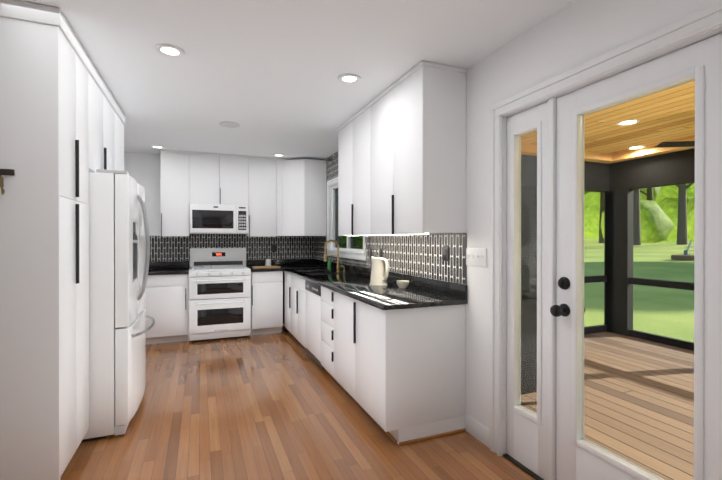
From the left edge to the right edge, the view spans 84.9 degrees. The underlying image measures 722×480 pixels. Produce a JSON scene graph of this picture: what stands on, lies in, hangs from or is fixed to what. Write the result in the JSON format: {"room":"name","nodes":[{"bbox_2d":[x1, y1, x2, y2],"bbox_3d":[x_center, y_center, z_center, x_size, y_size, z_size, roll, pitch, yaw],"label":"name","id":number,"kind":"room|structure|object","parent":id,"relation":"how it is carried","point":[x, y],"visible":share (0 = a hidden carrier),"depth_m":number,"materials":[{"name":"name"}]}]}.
{"room":"kitchen","nodes":[
{"label":"kitchen","id":0,"kind":"room"},
{"bbox_2d":[124,152,272,268],"bbox_3d":[-3.281,0.062,5.364,5.450,2.500,0.150,0,0,-22],"label":"wall","id":1,"kind":"structure","parent":0,"point":[142,169],"depth_m":5.43,"materials":[{"name":"white paint"}]},
{"bbox_2d":[160,149,189,235],"bbox_3d":[-2.534,-0.622,5.395,0.345,1.128,0.346,0,0,-22],"label":"upper cabinet","id":2,"kind":"object","parent":1,"relation":"attached to","point":[174,207],"depth_m":5.23,"materials":[{"name":"white wood"}]},
{"bbox_2d":[188,151,247,204],"bbox_3d":[-2.018,-0.846,5.604,0.770,0.683,0.346,0,0,-22],"label":"upper cabinet","id":3,"kind":"object","parent":1,"relation":"attached to","point":[213,178],"depth_m":5.43,"materials":[{"name":"white wood"}]},
{"bbox_2d":[189,203,247,233],"bbox_3d":[-2.003,-0.289,5.571,0.758,0.400,0.414,0,0,-22],"label":"microwave","id":4,"kind":"object","parent":3,"relation":"attached to","point":[216,219],"visible":1,"depth_m":5.38,"materials":[{"name":"white metal"}]},
{"bbox_2d":[149,234,312,261],"bbox_3d":[-2.143,0.211,5.742,3.000,0.599,0.002,0,0,-22],"label":"tile backsplash","id":5,"kind":"structure","parent":1,"relation":"attached to","point":[162,248],"depth_m":5.86,"materials":[{"name":"black tile"}]},
{"bbox_2d":[246,157,275,236],"bbox_3d":[-1.477,-0.624,5.825,0.398,1.128,0.346,0,0,-22],"label":"upper cabinet","id":6,"kind":"object","parent":1,"relation":"attached to","point":[261,170],"depth_m":5.66,"materials":[{"name":"white wood"}]},
{"bbox_2d":[276,158,325,236],"bbox_3d":[-0.931,-0.624,5.912,0.675,1.128,0.597,0,0,-22],"label":"upper cabinet","id":7,"kind":"object","parent":1,"relation":"attached to","point":[281,197],"depth_m":5.72,"materials":[{"name":"white wood"}]},
{"bbox_2d":[18,0,574,159],"bbox_3d":[-1.418,-1.234,0.979,5.600,0.120,9.670,0,0,-22],"label":"ceiling","id":8,"kind":"structure","parent":0,"point":[264,74],"depth_m":2.52,"materials":[{"name":"white paint"}]},
{"bbox_2d":[150,145,164,148],"bbox_3d":[-2.584,-1.181,5.012,0.167,0.011,0.167,0,0,-28],"label":"recessed light","id":9,"kind":"object","parent":8,"relation":"in","point":[153,146],"depth_m":4.99,"materials":[{"name":"white plastic"}]},
{"bbox_2d":[155,44,184,57],"bbox_3d":[-1.185,-1.173,2.451,0.167,0.011,0.167,0,0,-28],"label":"recessed light","id":10,"kind":"object","parent":8,"relation":"in","point":[170,50],"depth_m":2.44,"materials":[{"name":"white plastic"}]},
{"bbox_2d":[219,121,239,127],"bbox_3d":[-1.345,-1.180,4.037,0.200,0.007,0.200,0,0,-22],"label":"ceiling speaker","id":11,"kind":"object","parent":8,"relation":"attached to","point":[229,124],"visible":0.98,"depth_m":4.02,"materials":[{"name":"white plastic"}]},
{"bbox_2d":[273,154,284,156],"bbox_3d":[-1.146,-1.183,5.511,0.167,0.011,0.167,0,0,-28],"label":"recessed light","id":12,"kind":"object","parent":8,"relation":"in","point":[277,155],"depth_m":5.51,"materials":[{"name":"white plastic"}]},
{"bbox_2d":[338,73,360,83],"bbox_3d":[-0.085,-1.174,2.877,0.167,0.011,0.167,0,0,-28],"label":"recessed light","id":13,"kind":"object","parent":8,"relation":"in","point":[348,78],"depth_m":2.87,"materials":[{"name":"white plastic"}]},
{"bbox_2d":[61,325,534,479],"bbox_3d":[-1.418,1.386,0.988,5.600,0.120,9.670,0,0,-22],"label":"floor","id":14,"kind":"structure","parent":0,"point":[282,405],"depth_m":2.68,"materials":[{"name":"brown wood"}]},
{"bbox_2d":[0,0,124,479],"bbox_3d":[-2.183,0.071,2.751,0.669,2.498,1.880,0,0,-22],"label":"pantry","id":15,"kind":"object","parent":14,"relation":"on","point":[62,119],"visible":0.9,"depth_m":1.99,"materials":[{"name":"white wood"}]},
{"bbox_2d":[0,169,14,194],"bbox_3d":[-1.865,-0.281,1.854,0.368,0.128,0.037,0,0,-22],"label":"rail","id":16,"kind":"object","parent":15,"relation":"attached to","point":[7,171],"visible":0.98,"depth_m":1.91,"materials":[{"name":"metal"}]},
{"bbox_2d":[81,169,154,441],"bbox_3d":[-2.073,0.426,2.937,0.957,1.787,0.910,0,0,-22],"label":"refrigerator","id":17,"kind":"object","parent":14,"relation":"on","point":[119,247],"visible":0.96,"depth_m":2.63,"materials":[{"name":"white metal"}]},
{"bbox_2d":[189,248,250,341],"bbox_3d":[-1.936,0.714,5.409,0.762,1.195,0.726,0,0,-22],"label":"range oven","id":18,"kind":"object","parent":14,"relation":"on","point":[219,293],"visible":1,"depth_m":5.16,"materials":[{"name":"white metal"}]},
{"bbox_2d":[145,240,467,445],"bbox_3d":[-1.399,0.656,3.950,3.024,1.320,3.887,0,0,-22],"label":"base cabinets","id":19,"kind":"object","parent":14,"relation":"on","point":[390,358],"visible":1,"depth_m":2.94,"materials":[{"name":"white wood"}]},
{"bbox_2d":[252,266,280,268],"bbox_3d":[-1.357,0.390,5.652,0.370,0.021,0.230,0,0,-22],"label":"cutting board","id":20,"kind":"object","parent":19,"relation":"on","point":[260,267],"visible":1,"depth_m":5.58,"materials":[{"name":"beige wood"}]},
{"bbox_2d":[265,259,270,265],"bbox_3d":[-1.382,0.341,5.884,0.084,0.117,0.084,0,0,-22],"label":"canister","id":21,"kind":"object","parent":19,"relation":"on","point":[267,262],"visible":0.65,"depth_m":5.85,"materials":[{"name":"white ceramic"}]},
{"bbox_2d":[148,259,467,309],"bbox_3d":[-1.399,0.477,3.949,3.024,0.341,3.887,0,0,-22],"label":"countertop","id":22,"kind":"structure","parent":19,"relation":"on","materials":[{"name":"black stone"}]},
{"bbox_2d":[327,257,331,269],"bbox_3d":[-0.427,0.318,5.355,0.056,0.166,0.056,0,0,-22],"label":"soap bottle","id":23,"kind":"object","parent":19,"relation":"on","point":[329,264],"visible":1,"depth_m":5.33,"materials":[{"name":"green plastic"}]},
{"bbox_2d":[324,240,344,272],"bbox_3d":[-0.322,0.198,4.845,0.220,0.409,0.264,0,0,-22],"label":"faucet","id":24,"kind":"object","parent":19,"relation":"on","point":[325,260],"depth_m":4.93,"materials":[{"name":"gold metal"}]},
{"bbox_2d":[370,256,388,285],"bbox_3d":[0.165,0.279,3.569,0.154,0.255,0.226,0,0,-22],"label":"kettle","id":25,"kind":"object","parent":19,"relation":"on","point":[379,271],"visible":1,"depth_m":3.52,"materials":[{"name":"white ceramic"}]},
{"bbox_2d":[396,280,408,287],"bbox_3d":[0.356,0.378,3.364,0.110,0.060,0.110,0,0,-22],"label":"bowl","id":26,"kind":"object","parent":19,"relation":"on","point":[402,283],"visible":1,"depth_m":3.33,"materials":[{"name":"white ceramic"}]},
{"bbox_2d":[320,0,721,428],"bbox_3d":[1.106,0.072,2.011,0.150,2.500,9.670,0,0,-22],"label":"wall","id":27,"kind":"structure","parent":0,"point":[574,34],"depth_m":2.37,"materials":[{"name":"white paint"}]},
{"bbox_2d":[327,177,365,260],"bbox_3d":[-0.168,-0.305,5.048,0.140,1.065,1.420,0,0,-22],"label":"window","id":28,"kind":"structure","parent":27,"relation":"in","point":[351,244],"depth_m":5.43,"materials":[{"name":"white wood"}]},
{"bbox_2d":[337,104,368,235],"bbox_3d":[0.080,-0.618,3.864,0.347,1.128,0.860,0,0,-22],"label":"upper cabinet","id":29,"kind":"object","parent":27,"relation":"attached to","point":[353,135],"depth_m":3.75,"materials":[{"name":"white wood"}]},
{"bbox_2d":[313,151,466,284],"bbox_3d":[-0.003,-0.441,4.521,0.009,1.488,3.872,0,0,-22],"label":"tile backsplash","id":30,"kind":"structure","parent":27,"relation":"attached to","point":[418,255],"depth_m":3.39,"materials":[{"name":"black tile"}]},
{"bbox_2d":[369,248,371,258],"bbox_3d":[0.103,0.145,4.253,0.009,0.116,0.072,0,0,-22],"label":"electrical outlet","id":31,"kind":"object","parent":30,"relation":"attached to","point":[370,249],"depth_m":4.25,"materials":[{"name":"black plastic"}]},
{"bbox_2d":[443,245,448,260],"bbox_3d":[0.635,0.097,2.947,0.009,0.116,0.072,0,0,-22],"label":"electrical outlet","id":32,"kind":"object","parent":30,"relation":"attached to","point":[445,252],"depth_m":2.94,"materials":[{"name":"black plastic"}]},
{"bbox_2d":[369,61,466,235],"bbox_3d":[0.405,-0.615,3.067,0.347,1.128,0.860,0,0,-22],"label":"upper cabinet","id":33,"kind":"object","parent":27,"relation":"attached to","point":[402,155],"depth_m":2.71,"materials":[{"name":"white wood"}]},
{"bbox_2d":[466,248,486,266],"bbox_3d":[0.770,0.114,2.617,0.015,0.119,0.205,0,0,-22],"label":"switch plate","id":34,"kind":"object","parent":27,"relation":"attached to","point":[476,257],"visible":1,"depth_m":2.61,"materials":[{"name":"white plastic"}]},
{"bbox_2d":[465,414,489,447],"bbox_3d":[1.759,1.271,0.191,0.013,0.115,5.499,0,0,-22],"label":"baseboard","id":35,"kind":"structure","parent":27,"relation":"attached to","point":[477,430],"depth_m":2.61,"materials":[{"name":"white"}]},
{"bbox_2d":[490,1,721,455],"bbox_3d":[1.069,0.243,1.872,0.024,2.159,1.318,0,0,-22],"label":"door frame","id":36,"kind":"structure","parent":27,"relation":"attached to","point":[696,25],"depth_m":2.28,"materials":[{"name":"white wood"}]},
{"bbox_2d":[502,28,721,479],"bbox_3d":[1.140,0.271,1.901,0.231,2.104,1.212,0,0,-22],"label":"entry door","id":37,"kind":"structure","parent":27,"relation":"in","point":[547,440],"depth_m":1.98,"materials":[{"name":"white wood"}]},
{"label":"outside","id":38,"kind":"structure","parent":0,"visible":0},
{"bbox_2d":[584,238,693,341],"bbox_3d":[56.714,-0.598,61.901,150.000,4.642,192.000,0,0,-22],"label":"lawn","id":39,"kind":"structure","parent":38,"point":[668,308],"depth_m":11.54,"materials":[{"name":"green plant"}]},
{"bbox_2d":[599,192,603,242],"bbox_3d":[31.873,-8.298,50.784,12.395,17.666,11.402,0,0,-22],"label":"tree","id":40,"kind":"object","parent":39,"relation":"on","point":[601,239],"depth_m":51.55,"materials":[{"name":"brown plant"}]},
{"bbox_2d":[521,80,694,479],"bbox_3d":[2.845,0.303,3.253,3.994,3.090,9.340,0,0,-22],"label":"porch","id":41,"kind":"object","parent":39,"relation":"on","point":[645,376],"depth_m":4.42,"materials":[{"name":"brown wood"}]},
{"bbox_2d":[521,259,536,394],"bbox_3d":[1.062,0.721,3.631,0.612,1.248,1.100,0,0,-22],"label":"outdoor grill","id":42,"kind":"object","parent":41,"relation":"on","point":[530,385],"depth_m":3.16,"materials":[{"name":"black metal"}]},
{"bbox_2d":[633,189,640,244],"bbox_3d":[27.996,-7.395,41.546,10.857,15.984,10.283,0,0,-22],"label":"tree","id":43,"kind":"object","parent":39,"relation":"on","point":[637,226],"depth_m":39.62,"materials":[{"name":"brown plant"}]},
{"bbox_2d":[584,183,694,242],"bbox_3d":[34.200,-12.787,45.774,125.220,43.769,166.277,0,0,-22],"label":"tree","id":44,"kind":"object","parent":39,"relation":"on","point":[667,204],"depth_m":48.35,"materials":[{"name":"green plant"}]},
{"bbox_2d":[640,187,652,200],"bbox_3d":[34.861,-9.252,48.215,11.948,19.336,13.356,0,0,-22],"label":"tree","id":45,"kind":"object","parent":39,"relation":"on","point":[649,194],"depth_m":48.89,"materials":[{"name":"green plant"}]},
{"bbox_2d":[671,254,693,260],"bbox_3d":[18.992,1.030,23.128,1.320,0.320,1.320,0,0,-22],"label":"fire pit","id":46,"kind":"object","parent":39,"relation":"on","point":[683,257],"depth_m":22.69,"materials":[{"name":"brown stone"}]},
{"bbox_2d":[676,183,692,244],"bbox_3d":[31.298,-7.731,38.613,7.522,16.494,8.968,0,0,-22],"label":"tree","id":47,"kind":"object","parent":39,"relation":"on","point":[681,223],"depth_m":37.62,"materials":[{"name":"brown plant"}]},
{"bbox_2d":[684,239,692,254],"bbox_3d":[21.305,0.486,25.383,0.740,1.067,0.760,0,0,-42],"label":"outdoor chair","id":48,"kind":"object","parent":39,"relation":"on","point":[685,252],"depth_m":25.42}
]}

